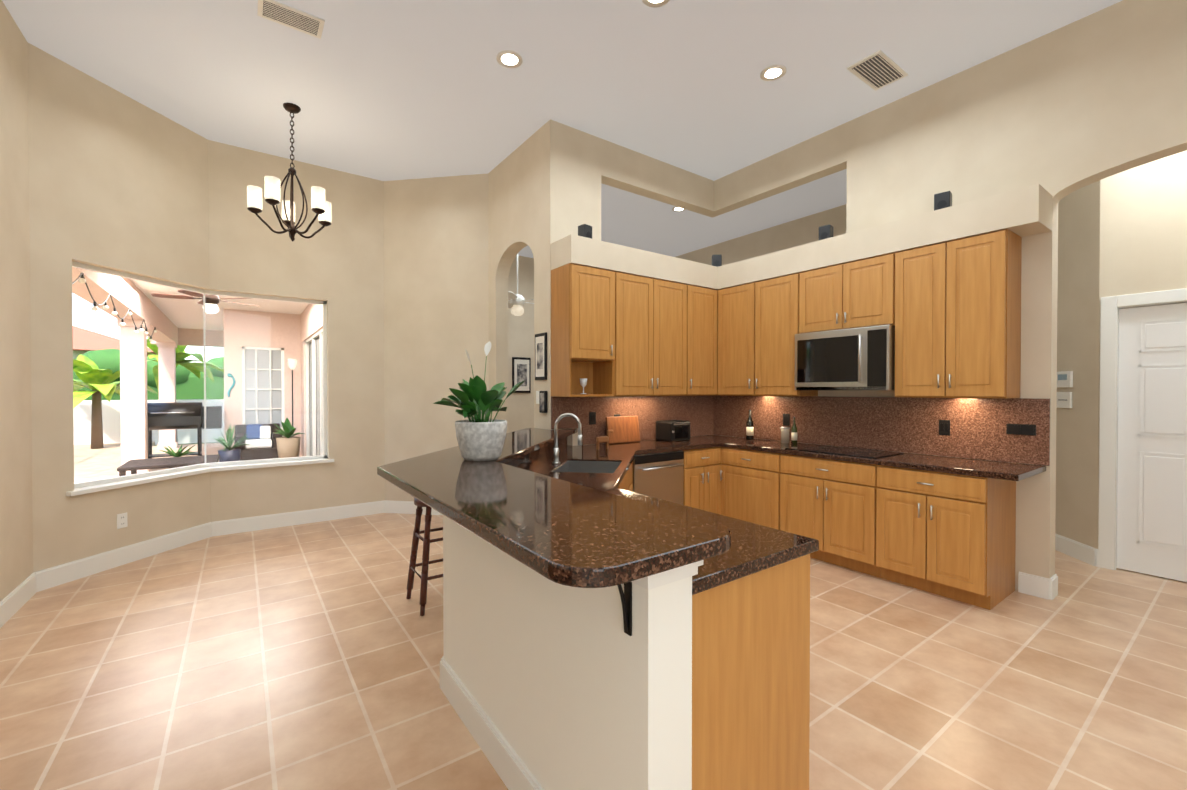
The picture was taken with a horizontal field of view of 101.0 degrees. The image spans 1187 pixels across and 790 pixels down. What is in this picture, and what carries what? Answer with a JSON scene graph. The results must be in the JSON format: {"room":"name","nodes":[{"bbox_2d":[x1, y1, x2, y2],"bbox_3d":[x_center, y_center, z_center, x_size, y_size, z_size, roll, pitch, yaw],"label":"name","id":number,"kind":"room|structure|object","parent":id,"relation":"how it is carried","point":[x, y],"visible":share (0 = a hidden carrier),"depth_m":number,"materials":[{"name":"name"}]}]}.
{"room":"kitchen","nodes":[
{"label":"kitchen","id":0,"kind":"room"},
{"bbox_2d":[0,0,32,600],"bbox_3d":[-1.504,-0.500,-0.076,0.150,3.850,8.662,0,1,-36],"label":"wall","id":1,"kind":"structure","parent":0,"point":[16,537],"depth_m":3.19,"materials":[{"name":"paint"}]},
{"bbox_2d":[0,573,35,627],"bbox_3d":[-1.477,1.353,0.046,0.016,0.142,8.400,0,1,-36],"label":"baseboard","id":2,"kind":"structure","parent":1,"relation":"attached to","point":[15,600],"depth_m":3.15,"materials":[{"name":"white wood"}]},
{"bbox_2d":[28,43,210,571],"bbox_3d":[-3.912,-0.539,4.102,0.150,3.850,1.468,0,1,9],"label":"wall","id":3,"kind":"structure","parent":0,"point":[118,180],"depth_m":3.79,"materials":[{"name":"paint"}]},
{"bbox_2d":[117,512,127,528],"bbox_3d":[-3.850,1.027,3.997,0.008,0.118,0.075,0,1,9],"label":"outlet","id":4,"kind":"object","parent":3,"relation":"attached to","point":[122,522],"visible":1,"depth_m":4.00,"materials":[{"name":"white plastic"}]},
{"bbox_2d":[33,522,211,591],"bbox_3d":[-3.830,1.315,4.106,0.016,0.142,1.344,0,1,9],"label":"baseboard","id":5,"kind":"structure","parent":3,"relation":"attached to","point":[51,577],"depth_m":3.95,"materials":[{"name":"white wood"}]},
{"bbox_2d":[72,261,326,488],"bbox_3d":[-3.495,-0.159,4.562,1.886,1.740,0.843,0,1,-36],"label":"window","id":6,"kind":"structure","parent":3,"relation":"in","point":[143,279],"depth_m":4.81,"materials":[{"name":"white"}]},
{"bbox_2d":[66,458,333,495],"bbox_3d":[-3.429,0.726,4.515,1.943,0.031,0.930,0,1,-36],"label":"window sill","id":7,"kind":"structure","parent":3,"relation":"attached to","point":[106,486],"depth_m":4.46,"materials":[{"name":"white"}]},
{"bbox_2d":[130,279,308,330],"bbox_3d":[-6.460,-1.778,8.261,2.900,0.150,13.000,0,1,-36],"label":"ceiling","id":8,"kind":"structure","parent":0,"point":[184,317],"depth_m":9.59,"materials":[{"name":"white paint"}]},
{"bbox_2d":[151,290,259,313],"bbox_3d":[-5.634,-1.438,7.158,1.264,0.509,1.276,0,1,-36],"label":"fan","id":9,"kind":"object","parent":8,"relation":"hanging from","point":[211,302],"depth_m":7.06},
{"bbox_2d":[223,309,238,448],"bbox_3d":[-8.425,-0.197,11.421,0.240,3.070,4.000,0,1,-36],"label":"wall","id":10,"kind":"structure","parent":0,"point":[233,369],"depth_m":9.80,"materials":[{"name":"paint"}]},
{"bbox_2d":[227,373,235,396],"bbox_3d":[-7.245,-0.199,9.787,0.139,0.476,0.080,0,1,-36],"label":"art","id":11,"kind":"object","parent":10,"relation":"attached to","point":[232,386],"depth_m":9.77,"materials":[{"name":"teal"}]},
{"bbox_2d":[239,310,300,456],"bbox_3d":[-6.756,-0.187,10.282,1.030,3.070,0.200,0,1,-36],"label":"wall","id":12,"kind":"structure","parent":0,"point":[275,341],"depth_m":10.31,"materials":[{"name":"paint"}]},
{"bbox_2d":[242,346,284,436],"bbox_3d":[-6.849,0.170,10.157,0.730,2.320,0.040,0,1,-36],"label":"door frame","id":13,"kind":"structure","parent":12,"relation":"attached to","point":[256,369],"depth_m":10.11,"materials":[{"name":"white wood"}]},
{"bbox_2d":[245,349,281,430],"bbox_3d":[-6.865,0.084,10.179,0.630,2.050,0.005,0,1,-36],"label":"glazing","id":14,"kind":"object","parent":12,"relation":"attached to","point":[276,401],"depth_m":10.17,"materials":[{"name":"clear glass"}]},
{"bbox_2d":[207,140,384,521],"bbox_3d":[-3.127,-0.550,5.283,1.724,3.850,0.150,0,1,-36],"label":"wall","id":15,"kind":"structure","parent":0,"point":[337,264],"depth_m":5.32,"materials":[{"name":"paint"}]},
{"bbox_2d":[211,500,384,536],"bbox_3d":[-3.078,1.304,5.233,1.600,0.142,0.016,0,1,-36],"label":"baseboard","id":16,"kind":"structure","parent":15,"relation":"attached to","point":[238,525],"depth_m":5.17,"materials":[{"name":"white wood"}]},
{"bbox_2d":[301,304,322,456],"bbox_3d":[-4.483,-0.567,8.140,0.150,3.870,5.930,0,1,-36],"label":"wall","id":17,"kind":"structure","parent":0,"point":[307,320],"depth_m":9.73,"materials":[{"name":"paint"}]},
{"bbox_2d":[306,328,322,455],"bbox_3d":[-4.937,0.117,8.762,0.055,2.450,3.300,0,1,-36],"label":"frame","id":18,"kind":"object","parent":17,"relation":"attached to","point":[314,336],"depth_m":9.19,"materials":[{"name":"white"}]},
{"bbox_2d":[384,174,488,500],"bbox_3d":[-1.825,-0.554,5.669,1.335,3.850,0.150,0,1,9],"label":"wall","id":19,"kind":"structure","parent":0,"point":[436,324],"depth_m":5.60,"materials":[{"name":"paint"}]},
{"bbox_2d":[385,500,442,514],"bbox_3d":[-1.807,1.301,5.599,1.273,0.142,0.016,0,1,9],"label":"baseboard","id":20,"kind":"structure","parent":19,"relation":"attached to","point":[405,507],"depth_m":5.65,"materials":[{"name":"white"}]},
{"bbox_2d":[508,255,533,432],"bbox_3d":[-1.565,-0.583,8.756,5.600,3.850,0.150,0,1,-36],"label":"wall","id":21,"kind":"structure","parent":0,"point":[520,344],"depth_m":8.85,"materials":[{"name":"paint"}]},
{"bbox_2d":[512,357,530,392],"bbox_3d":[-1.299,-0.358,8.834,0.360,0.640,0.038,0,1,-36],"label":"framed picture","id":22,"kind":"object","parent":21,"relation":"attached to","point":[521,369],"visible":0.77,"depth_m":8.82,"materials":[{"name":"black metal"}]},
{"bbox_2d":[488,119,564,432],"bbox_3d":[-0.740,-0.548,5.011,0.150,3.850,1.412,0,1,-36],"label":"wall","id":23,"kind":"structure","parent":0,"point":[525,193],"depth_m":4.73,"materials":[{"name":"paint"}]},
{"bbox_2d":[535,332,546,412],"bbox_3d":[-0.489,-0.203,4.512,0.031,0.730,0.205,0,1,-36],"label":"framed pictures","id":24,"kind":"object","parent":23,"relation":"attached to","point":[541,359],"visible":0.96,"depth_m":4.48,"materials":[{"name":"black metal"}]},
{"bbox_2d":[2,0,1122,257],"bbox_3d":[0.755,-2.517,3.351,8.150,0.120,11.600,0,1,-36],"label":"ceiling","id":25,"kind":"structure","parent":0,"point":[386,90],"depth_m":3.73,"materials":[{"name":"white paint"}]},
{"bbox_2d":[247,103,331,241],"bbox_3d":[-2.597,-1.890,4.208,0.631,1.150,0.611,0,1,-36],"label":"chandelier","id":26,"kind":"object","parent":25,"relation":"hanging from","point":[289,214],"visible":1,"depth_m":4.15,"materials":[{"name":"white glass"}]},
{"bbox_2d":[257,0,324,38],"bbox_3d":[-1.962,-2.447,3.177,0.360,0.016,0.200,0,1,-36],"label":"ceiling vent","id":27,"kind":"object","parent":25,"relation":"in","point":[290,17],"visible":1,"depth_m":3.16,"materials":[{"name":"white metal"}]},
{"bbox_2d":[496,50,522,67],"bbox_3d":[-0.615,-2.457,3.583,0.190,0.004,0.190,0,1,-36],"label":"recessed light","id":28,"kind":"object","parent":25,"relation":"in","point":[509,59],"visible":1,"depth_m":3.58,"materials":[{"name":"white"}]},
{"bbox_2d":[508,254,533,315],"bbox_3d":[-1.103,-1.817,7.109,1.202,1.350,1.186,0,1,-36],"label":"ceiling fan","id":29,"kind":"object","parent":25,"relation":"hanging from","point":[517,300],"visible":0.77,"depth_m":7.02,"materials":[{"name":"white"}]},
{"bbox_2d":[642,0,669,6],"bbox_3d":[0.387,-2.452,2.999,0.190,0.004,0.190,0,1,-36],"label":"recessed light","id":30,"kind":"object","parent":25,"relation":"in","point":[654,3],"visible":1,"depth_m":3.06,"materials":[{"name":"white"}]},
{"bbox_2d":[672,207,685,211],"bbox_3d":[1.141,-2.485,6.531,0.190,0.004,0.190,0,1,-36],"label":"recessed light","id":31,"kind":"object","parent":25,"relation":"in","point":[677,209],"visible":0.71,"depth_m":6.55,"materials":[{"name":"white"}]},
{"bbox_2d":[760,65,786,80],"bbox_3d":[1.372,-2.459,3.736,0.190,0.004,0.190,0,1,-36],"label":"recessed light","id":32,"kind":"object","parent":25,"relation":"in","point":[772,72],"visible":1,"depth_m":3.73,"materials":[{"name":"white"}]},
{"bbox_2d":[847,50,907,90],"bbox_3d":[2.156,-2.452,3.711,0.460,0.016,0.240,0,1,-36],"label":"ceiling vent","id":33,"kind":"object","parent":25,"relation":"in","point":[877,70],"visible":1,"depth_m":3.69,"materials":[{"name":"white metal"}]},
{"bbox_2d":[443,515,691,789],"bbox_3d":[-0.234,0.892,1.797,0.150,1.030,1.450,0,1,-36],"label":"wall","id":34,"kind":"structure","parent":0,"point":[572,688],"depth_m":1.39,"materials":[{"name":"white paint"}]},
{"bbox_2d":[440,658,543,789],"bbox_3d":[-0.303,1.337,1.756,0.016,0.142,1.457,0,1,-36],"label":"baseboard","id":35,"kind":"structure","parent":34,"relation":"attached to","point":[509,766],"depth_m":1.90,"materials":[{"name":"white wood"}]},
{"bbox_2d":[377,428,730,587],"bbox_3d":[-0.172,0.346,2.862,2.042,0.040,3.310,0,1,-36],"label":"countertop","id":36,"kind":"structure","parent":34,"relation":"on","point":[560,531],"depth_m":1.35,"materials":[{"name":"stone"}]},
{"bbox_2d":[433,341,525,460],"bbox_3d":[-0.582,0.022,2.517,0.452,0.612,0.460,0,1,-36],"label":"plant","id":37,"kind":"object","parent":36,"relation":"on","point":[479,438],"visible":1,"depth_m":2.43,"materials":[{"name":"green plant"}]},
{"bbox_2d":[617,582,631,635],"bbox_3d":[0.040,0.490,1.184,0.120,0.210,0.024,0,1,-36],"label":"iron bracket","id":38,"kind":"object","parent":34,"relation":"attached to","point":[626,597],"visible":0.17,"depth_m":1.21,"materials":[{"name":"black metal"}]},
{"bbox_2d":[631,560,702,589],"bbox_3d":[0.130,0.420,1.291,0.190,0.074,0.250,0,1,-36],"label":"trim","id":39,"kind":"structure","parent":34,"relation":"attached to","point":[667,577],"depth_m":1.19,"materials":[{"name":"white wood"}]},
{"bbox_2d":[0,513,1186,789],"bbox_3d":[0.755,1.452,3.388,8.150,0.120,11.600,0,1,-36],"label":"floor","id":40,"kind":"structure","parent":0,"point":[302,657],"depth_m":2.42,"materials":[{"name":"beige tile"}]},
{"bbox_2d":[406,495,442,615],"bbox_3d":[-1.050,1.012,3.313,0.360,0.766,0.360,0,1,-36],"label":"bar stool","id":41,"kind":"object","parent":40,"relation":"on","point":[426,562],"visible":0.31,"depth_m":3.17,"materials":[{"name":"brown wood"}]},
{"bbox_2d":[633,451,683,504],"bbox_3d":[0.433,0.948,4.572,0.596,0.866,0.655,0,1,-36],"label":"dishwasher","id":42,"kind":"object","parent":40,"relation":"on","point":[658,475],"visible":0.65,"depth_m":4.35,"materials":[{"name":"silver metal"}]},
{"bbox_2d":[618,462,745,520],"bbox_3d":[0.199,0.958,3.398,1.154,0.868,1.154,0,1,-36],"label":"base cabinet","id":43,"kind":"object","parent":40,"relation":"on","point":[718,490],"depth_m":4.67,"materials":[{"name":"brown wood"}]},
{"bbox_2d":[528,413,860,488],"bbox_3d":[0.483,0.404,3.945,3.524,0.567,1.758,0,1,-36],"label":"countertop","id":44,"kind":"structure","parent":43,"relation":"on","point":[584,465],"depth_m":3.92,"materials":[{"name":"stone"}]},
{"bbox_2d":[552,413,581,463],"bbox_3d":[-0.195,0.303,3.429,0.165,0.356,0.197,0,1,-36],"label":"faucet","id":45,"kind":"object","parent":44,"relation":"on","point":[556,451],"depth_m":3.41,"materials":[{"name":"silver metal"}]},
{"bbox_2d":[552,461,620,472],"bbox_3d":[-0.033,0.594,3.353,0.694,0.198,0.694,0,1,-36],"label":"sink","id":46,"kind":"object","parent":44,"relation":"in","point":[563,466],"depth_m":3.62,"materials":[{"name":"silver metal"}]},
{"bbox_2d":[596,430,612,449],"bbox_3d":[0.101,0.391,4.288,0.175,0.165,0.040,0,1,-36],"label":"horse figurine","id":47,"kind":"object","parent":44,"relation":"on","point":[599,440],"visible":1,"depth_m":4.26,"materials":[{"name":"brown wood"}]},
{"bbox_2d":[606,416,639,443],"bbox_3d":[0.291,0.338,4.796,0.400,0.258,0.060,0,1,-36],"label":"cutting board","id":48,"kind":"object","parent":44,"relation":"on","point":[625,429],"visible":0.88,"depth_m":4.79,"materials":[{"name":"brown wood"}]},
{"bbox_2d":[656,420,689,441],"bbox_3d":[0.824,0.364,5.050,0.280,0.203,0.250,0,1,-36],"label":"toaster","id":49,"kind":"object","parent":44,"relation":"on","point":[672,430],"visible":1,"depth_m":4.96,"materials":[{"name":"black plastic"}]},
{"bbox_2d":[746,410,753,439],"bbox_3d":[1.629,0.309,5.095,0.074,0.312,0.072,0,1,-36],"label":"bottle","id":50,"kind":"object","parent":44,"relation":"on","point":[749,424],"depth_m":5.07,"materials":[{"name":"black"}]},
{"bbox_2d":[780,427,788,442],"bbox_3d":[1.872,0.391,4.778,0.088,0.155,0.086,0,1,-36],"label":"canister","id":51,"kind":"object","parent":44,"relation":"on","point":[785,434],"depth_m":4.74,"materials":[{"name":"silver"}]},
{"bbox_2d":[789,417,796,443],"bbox_3d":[1.920,0.338,4.676,0.054,0.262,0.052,0,1,-36],"label":"bottle","id":52,"kind":"object","parent":44,"relation":"on","point":[794,428],"depth_m":4.66,"materials":[{"name":"black"}]},
{"bbox_2d":[785,444,902,457],"bbox_3d":[2.107,0.470,4.147,0.490,0.008,0.760,0,1,-36],"label":"cooktop","id":53,"kind":"object","parent":44,"relation":"in","point":[868,453],"visible":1,"depth_m":4.06,"materials":[{"name":"black glass"}]},
{"bbox_2d":[596,485,818,594],"bbox_3d":[-0.146,0.596,2.398,0.690,0.210,2.235,0,1,-36],"label":"countertop","id":54,"kind":"structure","parent":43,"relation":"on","point":[754,548],"depth_m":1.62,"materials":[{"name":"stone"}]},
{"bbox_2d":[683,447,721,466],"bbox_3d":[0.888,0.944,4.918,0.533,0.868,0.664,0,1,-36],"label":"drawer","id":55,"kind":"object","parent":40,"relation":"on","point":[712,457],"depth_m":4.70,"materials":[{"name":"brown wood"}]},
{"bbox_2d":[722,447,785,530],"bbox_3d":[1.692,0.946,4.717,0.664,0.868,0.732,0,1,-36],"label":"base cabinet","id":56,"kind":"object","parent":40,"relation":"on","point":[765,471],"depth_m":4.44,"materials":[{"name":"brown wood"}]},
{"bbox_2d":[692,551,817,789],"bbox_3d":[0.158,0.972,1.947,0.653,0.868,1.108,0,1,-36],"label":"base cabinet","id":57,"kind":"object","parent":40,"relation":"on","point":[751,633],"depth_m":1.51,"materials":[{"name":"brown wood"}]},
{"bbox_2d":[786,454,861,571],"bbox_3d":[2.120,0.951,4.161,0.622,0.868,0.932,0,1,-36],"label":"base cabinet","id":58,"kind":"object","parent":40,"relation":"on","point":[824,496],"depth_m":3.95,"materials":[{"name":"brown wood"}]},
{"bbox_2d":[862,463,1015,609],"bbox_3d":[2.532,0.957,3.591,0.622,0.868,0.734,0,1,-36],"label":"base cabinet","id":59,"kind":"object","parent":40,"relation":"on","point":[950,535],"depth_m":3.36,"materials":[{"name":"brown wood"}]},
{"bbox_2d":[836,449,1045,480],"bbox_3d":[2.180,0.496,4.070,0.628,0.040,2.250,0,1,-36],"label":"countertop","id":60,"kind":"structure","parent":59,"relation":"on","point":[944,464],"depth_m":3.39,"materials":[{"name":"stone"}]},
{"bbox_2d":[551,234,718,289],"bbox_3d":[0.468,-1.242,4.797,1.860,0.238,0.335,0,1,-36],"label":"soffit","id":61,"kind":"structure","parent":0,"point":[573,249],"depth_m":4.50,"materials":[{"name":"paint"}]},
{"bbox_2d":[564,125,713,445],"bbox_3d":[0.522,-0.549,5.144,2.050,3.850,0.150,0,1,-36],"label":"wall","id":62,"kind":"structure","parent":0,"point":[592,163],"depth_m":4.79,"materials":[{"name":"paint"}]},
{"bbox_2d":[551,263,618,364],"bbox_3d":[-0.092,-0.712,4.398,0.478,0.810,0.334,0,1,-36],"label":"upper cabinet","id":63,"kind":"object","parent":62,"relation":"attached to","point":[584,299],"depth_m":4.26,"materials":[{"name":"brown wood"}]},
{"bbox_2d":[578,224,591,238],"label":"speaker","id":64,"kind":"object","parent":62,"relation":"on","point":[584,230],"depth_m":4.33,"materials":[{"name":"black plastic"}]},
{"bbox_2d":[587,272,682,396],"bbox_3d":[0.476,-0.556,4.810,1.052,1.130,0.334,0,1,-36],"label":"upper cabinet","id":65,"kind":"object","parent":62,"relation":"attached to","point":[650,363],"depth_m":4.63,"materials":[{"name":"brown wood"}]},
{"bbox_2d":[580,378,586,393],"bbox_3d":[-0.090,-0.079,4.416,0.072,0.140,0.070,0,1,-36],"label":"glass","id":66,"kind":"object","parent":65,"relation":"on","point":[583,382],"visible":1,"depth_m":4.39,"materials":[{"name":"white"}]},
{"bbox_2d":[683,284,718,395],"bbox_3d":[1.031,-0.559,5.172,0.533,1.130,0.397,0,1,-36],"label":"upper cabinet","id":67,"kind":"object","parent":62,"relation":"attached to","point":[700,304],"depth_m":5.06,"materials":[{"name":"brown wood"}]},
{"bbox_2d":[507,395,1049,469],"bbox_3d":[0.821,0.252,3.473,3.525,0.456,2.915,0,1,-36],"label":"backsplash","id":68,"kind":"structure","parent":62,"relation":"attached to","point":[978,426],"depth_m":4.31,"materials":[{"name":"stone"}]},
{"bbox_2d":[589,412,595,424],"bbox_3d":[-0.007,0.221,4.645,0.075,0.118,0.009,0,1,-36],"label":"outlet","id":69,"kind":"object","parent":68,"relation":"attached to","point":[592,415],"depth_m":4.64,"materials":[{"name":"black plastic"}]},
{"bbox_2d":[783,414,789,425],"bbox_3d":[1.933,0.248,4.907,0.008,0.118,0.075,0,1,-36],"label":"outlet","id":70,"kind":"object","parent":68,"relation":"attached to","point":[786,417],"depth_m":4.90,"materials":[{"name":"black plastic"}]},
{"bbox_2d":[939,420,949,435],"bbox_3d":[2.729,0.254,3.804,0.008,0.118,0.075,0,1,-36],"label":"outlet","id":71,"kind":"object","parent":68,"relation":"attached to","point":[944,425],"depth_m":3.80,"materials":[{"name":"black plastic"}]},
{"bbox_2d":[1006,424,1035,435],"bbox_3d":[2.999,0.242,3.431,0.008,0.075,0.160,0,1,-36],"label":"outlet","id":72,"kind":"object","parent":68,"relation":"attached to","point":[1015,429],"depth_m":3.43,"materials":[{"name":"black plastic"}]},
{"bbox_2d":[676,204,845,264],"bbox_3d":[2.416,-0.573,7.729,0.150,3.850,6.480,0,1,-36],"label":"wall","id":73,"kind":"structure","parent":0,"point":[797,232],"depth_m":7.23,"materials":[{"name":"paint"}]},
{"bbox_2d":[712,255,721,266],"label":"speaker","id":74,"kind":"object","parent":73,"relation":"on","point":[716,259],"depth_m":5.28,"materials":[{"name":"black plastic"}]},
{"bbox_2d":[819,225,832,239],"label":"speaker","id":75,"kind":"object","parent":73,"relation":"on","point":[826,231],"depth_m":4.34,"materials":[{"name":"black plastic"}]},
{"bbox_2d":[719,184,1052,289],"bbox_3d":[2.115,-1.238,4.394,0.335,0.238,2.918,0,1,-36],"label":"soffit","id":76,"kind":"structure","parent":0,"point":[1024,212],"depth_m":3.70,"materials":[{"name":"paint"}]},
{"bbox_2d":[705,0,1186,590],"bbox_3d":[3.551,-0.527,2.831,0.150,3.850,7.450,0,1,-36],"label":"wall","id":77,"kind":"structure","parent":0,"point":[981,130],"depth_m":3.40,"materials":[{"name":"paint"}]},
{"bbox_2d":[719,273,817,395],"bbox_3d":[1.704,-0.557,4.921,0.392,1.130,0.939,0,1,-36],"label":"upper cabinet","id":78,"kind":"object","parent":77,"relation":"attached to","point":[759,321],"depth_m":4.79,"materials":[{"name":"brown wood"}]},
{"bbox_2d":[799,253,894,333],"bbox_3d":[2.238,-0.833,4.229,0.334,0.565,0.800,0,1,-36],"label":"upper cabinet","id":79,"kind":"object","parent":77,"relation":"attached to","point":[860,293],"depth_m":4.09,"materials":[{"name":"brown wood"}]},
{"bbox_2d":[795,325,894,389],"bbox_3d":[2.190,-0.294,4.200,0.447,0.507,0.796,0,1,-36],"label":"microwave","id":80,"kind":"object","parent":79,"relation":"attached to","point":[862,358],"visible":0.98,"depth_m":4.04,"materials":[{"name":"silver metal"}]},
{"bbox_2d":[934,191,951,210],"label":"speaker","id":81,"kind":"object","parent":77,"relation":"on","point":[942,200],"depth_m":3.62,"materials":[{"name":"black plastic"}]},
{"bbox_2d":[895,229,1021,398],"bbox_3d":[2.675,-0.545,3.627,0.334,1.130,0.688,0,1,-36],"label":"upper cabinet","id":82,"kind":"object","parent":77,"relation":"attached to","point":[950,311],"depth_m":3.46,"materials":[{"name":"brown wood"}]},
{"bbox_2d":[1018,572,1048,599],"bbox_3d":[3.054,1.321,3.395,0.016,0.142,0.160,0,1,-36],"label":"baseboard","id":83,"kind":"structure","parent":77,"relation":"attached to","point":[1033,585],"depth_m":3.39,"materials":[{"name":"white wood"}]},
{"bbox_2d":[1049,574,1057,599],"bbox_3d":[3.172,1.322,3.372,0.150,0.142,0.016,0,1,-36],"label":"baseboard","id":84,"kind":"structure","parent":77,"relation":"attached to","point":[1053,586],"depth_m":3.34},
{"bbox_2d":[1055,180,1099,548],"bbox_3d":[4.238,-0.543,4.489,0.150,3.850,1.131,0,1,9],"label":"wall","id":85,"kind":"structure","parent":0,"point":[1077,349],"depth_m":4.14,"materials":[{"name":"paint"}]},
{"bbox_2d":[1056,371,1072,407],"bbox_3d":[4.110,-0.047,4.255,0.025,0.317,0.174,0,1,9],"label":"thermostat","id":86,"kind":"object","parent":85,"relation":"attached to","point":[1064,379],"visible":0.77,"depth_m":4.25,"materials":[{"name":"white plastic"}]},
{"bbox_2d":[1055,533,1096,565],"bbox_3d":[4.156,1.311,4.520,0.016,0.142,1.131,0,1,9],"label":"baseboard","id":87,"kind":"structure","parent":85,"relation":"attached to","point":[1076,550],"depth_m":4.15,"materials":[{"name":"white wood"}]},
{"bbox_2d":[1097,151,1186,548],"bbox_3d":[5.400,-0.522,2.236,0.150,3.850,4.320,0,1,-36],"label":"wall","id":88,"kind":"structure","parent":0,"point":[1143,228],"depth_m":3.75,"materials":[{"name":"paint"}]},
{"bbox_2d":[1096,549,1097,566],"bbox_3d":[4.079,1.316,3.939,0.016,0.142,0.040,0,1,-36],"label":"baseboard","id":89,"kind":"structure","parent":88,"relation":"attached to","point":[1097,558],"depth_m":3.95,"materials":[{"name":"white wood"}]},
{"bbox_2d":[1098,288,1186,569],"bbox_3d":[4.435,0.306,3.564,0.168,2.170,1.030,0,1,-36],"label":"door frame","id":90,"kind":"structure","parent":88,"relation":"attached to","point":[1111,306],"depth_m":3.88,"materials":[{"name":"white wood"}]},
{"bbox_2d":[1117,303,1186,581],"bbox_3d":[4.406,0.352,3.543,0.110,2.062,0.840,0,1,-36],"label":"door","id":91,"kind":"structure","parent":88,"relation":"in","point":[1152,472],"depth_m":3.74,"materials":[{"name":"white wood"}]},
{"label":"outside","id":92,"kind":"structure","parent":0,"visible":0},
{"bbox_2d":[74,441,223,482],"bbox_3d":[-8.265,1.432,7.972,6.200,0.125,15.000,0,1,-36],"label":"floor","id":93,"kind":"structure","parent":92,"point":[82,458],"depth_m":10.68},
{"bbox_2d":[117,318,177,476],"bbox_3d":[-9.254,0.028,10.299,0.360,2.640,5.110,0,1,-36],"label":"column","id":94,"kind":"structure","parent":93,"relation":"on","point":[130,358],"depth_m":8.30,"materials":[{"name":"paint"}]},
{"bbox_2d":[72,267,223,346],"bbox_3d":[-7.396,-1.490,8.450,1.600,0.430,11.600,0,1,-36],"label":"beam","id":95,"kind":"structure","parent":94,"relation":"on","point":[183,336],"depth_m":7.68,"materials":[{"name":"paint"}]},
{"bbox_2d":[72,273,156,341],"bbox_3d":[-6.280,-1.083,6.500,0.056,0.318,6.531,0,1,-36],"label":"string lights","id":96,"kind":"object","parent":95,"relation":"hanging from","point":[105,306],"depth_m":6.16,"materials":[{"name":"black plastic"}]},
{"bbox_2d":[117,454,218,475],"bbox_3d":[-6.444,1.189,7.498,1.100,0.370,1.000,0,1,-36],"label":"table","id":97,"kind":"object","parent":93,"relation":"on","point":[163,463],"depth_m":7.29,"materials":[{"name":"wood"}]},
{"bbox_2d":[160,445,194,468],"bbox_3d":[-7.179,1.108,8.465,0.505,0.514,0.397,0,1,-36],"label":"plant","id":98,"kind":"object","parent":93,"relation":"on","point":[174,454],"depth_m":8.43,"materials":[{"name":"green plant"}]},
{"bbox_2d":[147,402,221,458],"bbox_3d":[-7.712,0.609,9.128,1.240,1.500,0.562,0,1,-36],"label":"grill","id":99,"kind":"object","parent":93,"relation":"on","point":[172,415],"depth_m":9.04,"materials":[{"name":"black metal"}]},
{"bbox_2d":[213,424,250,461],"bbox_3d":[-6.475,0.934,8.751,0.589,0.856,0.719,0,1,-36],"label":"potted plant","id":100,"kind":"object","parent":93,"relation":"on","point":[228,456],"depth_m":8.72,"materials":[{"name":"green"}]},
{"bbox_2d":[234,423,281,460],"bbox_3d":[-6.601,0.966,9.634,0.750,0.777,0.850,0,1,-36],"label":"sofa","id":101,"kind":"object","parent":93,"relation":"on","point":[256,446],"depth_m":9.43,"materials":[{"name":"fabric"}]},
{"bbox_2d":[274,418,303,457],"bbox_3d":[-5.752,0.892,9.271,0.562,0.932,0.474,0,1,-36],"label":"potted plant","id":102,"kind":"object","parent":93,"relation":"on","point":[281,442],"depth_m":9.18,"materials":[{"name":"beige"}]},
{"bbox_2d":[287,359,296,436],"bbox_3d":[-6.171,0.301,10.031,0.220,2.100,0.214,0,1,-36],"label":"lamp","id":103,"kind":"object","parent":93,"relation":"on","point":[291,363],"depth_m":10.02,"materials":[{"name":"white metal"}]},
{"bbox_2d":[154,442,218,445],"bbox_3d":[-18.425,1.500,16.053,100.000,0.150,100.000,0,1,-36],"label":"lawn","id":104,"kind":"structure","parent":92,"point":[193,443],"depth_m":14.52,"materials":[{"name":"green plant"}]},
{"bbox_2d":[73,326,156,358],"bbox_3d":[-35.630,-1.449,15.927,34.000,5.750,14.000,0,1,-36],"label":"neighbouring house","id":105,"kind":"structure","parent":104,"relation":"on","point":[101,341],"depth_m":19.83,"materials":[{"name":"white"}]},
{"bbox_2d":[73,399,223,444],"bbox_3d":[-17.190,0.822,10.924,36.000,1.300,0.250,0,1,-36],"label":"wall","id":106,"kind":"structure","parent":104,"relation":"on","point":[83,430],"depth_m":13.57,"materials":[{"name":"white paint"}]},
{"bbox_2d":[73,337,223,448],"bbox_3d":[-16.329,-0.820,13.605,12.284,4.534,3.758,0,1,5],"label":"palm trees","id":107,"kind":"object","parent":104,"relation":"on","point":[91,379],"depth_m":12.33,"materials":[{"name":"green plant"}]},
{"bbox_2d":[73,348,281,399],"bbox_3d":[-18.457,-0.030,12.928,36.305,2.968,2.868,0,1,-36],"label":"hedge","id":108,"kind":"object","parent":104,"relation":"on","point":[184,388],"depth_m":15.59,"materials":[{"name":"green plant"}]}
]}

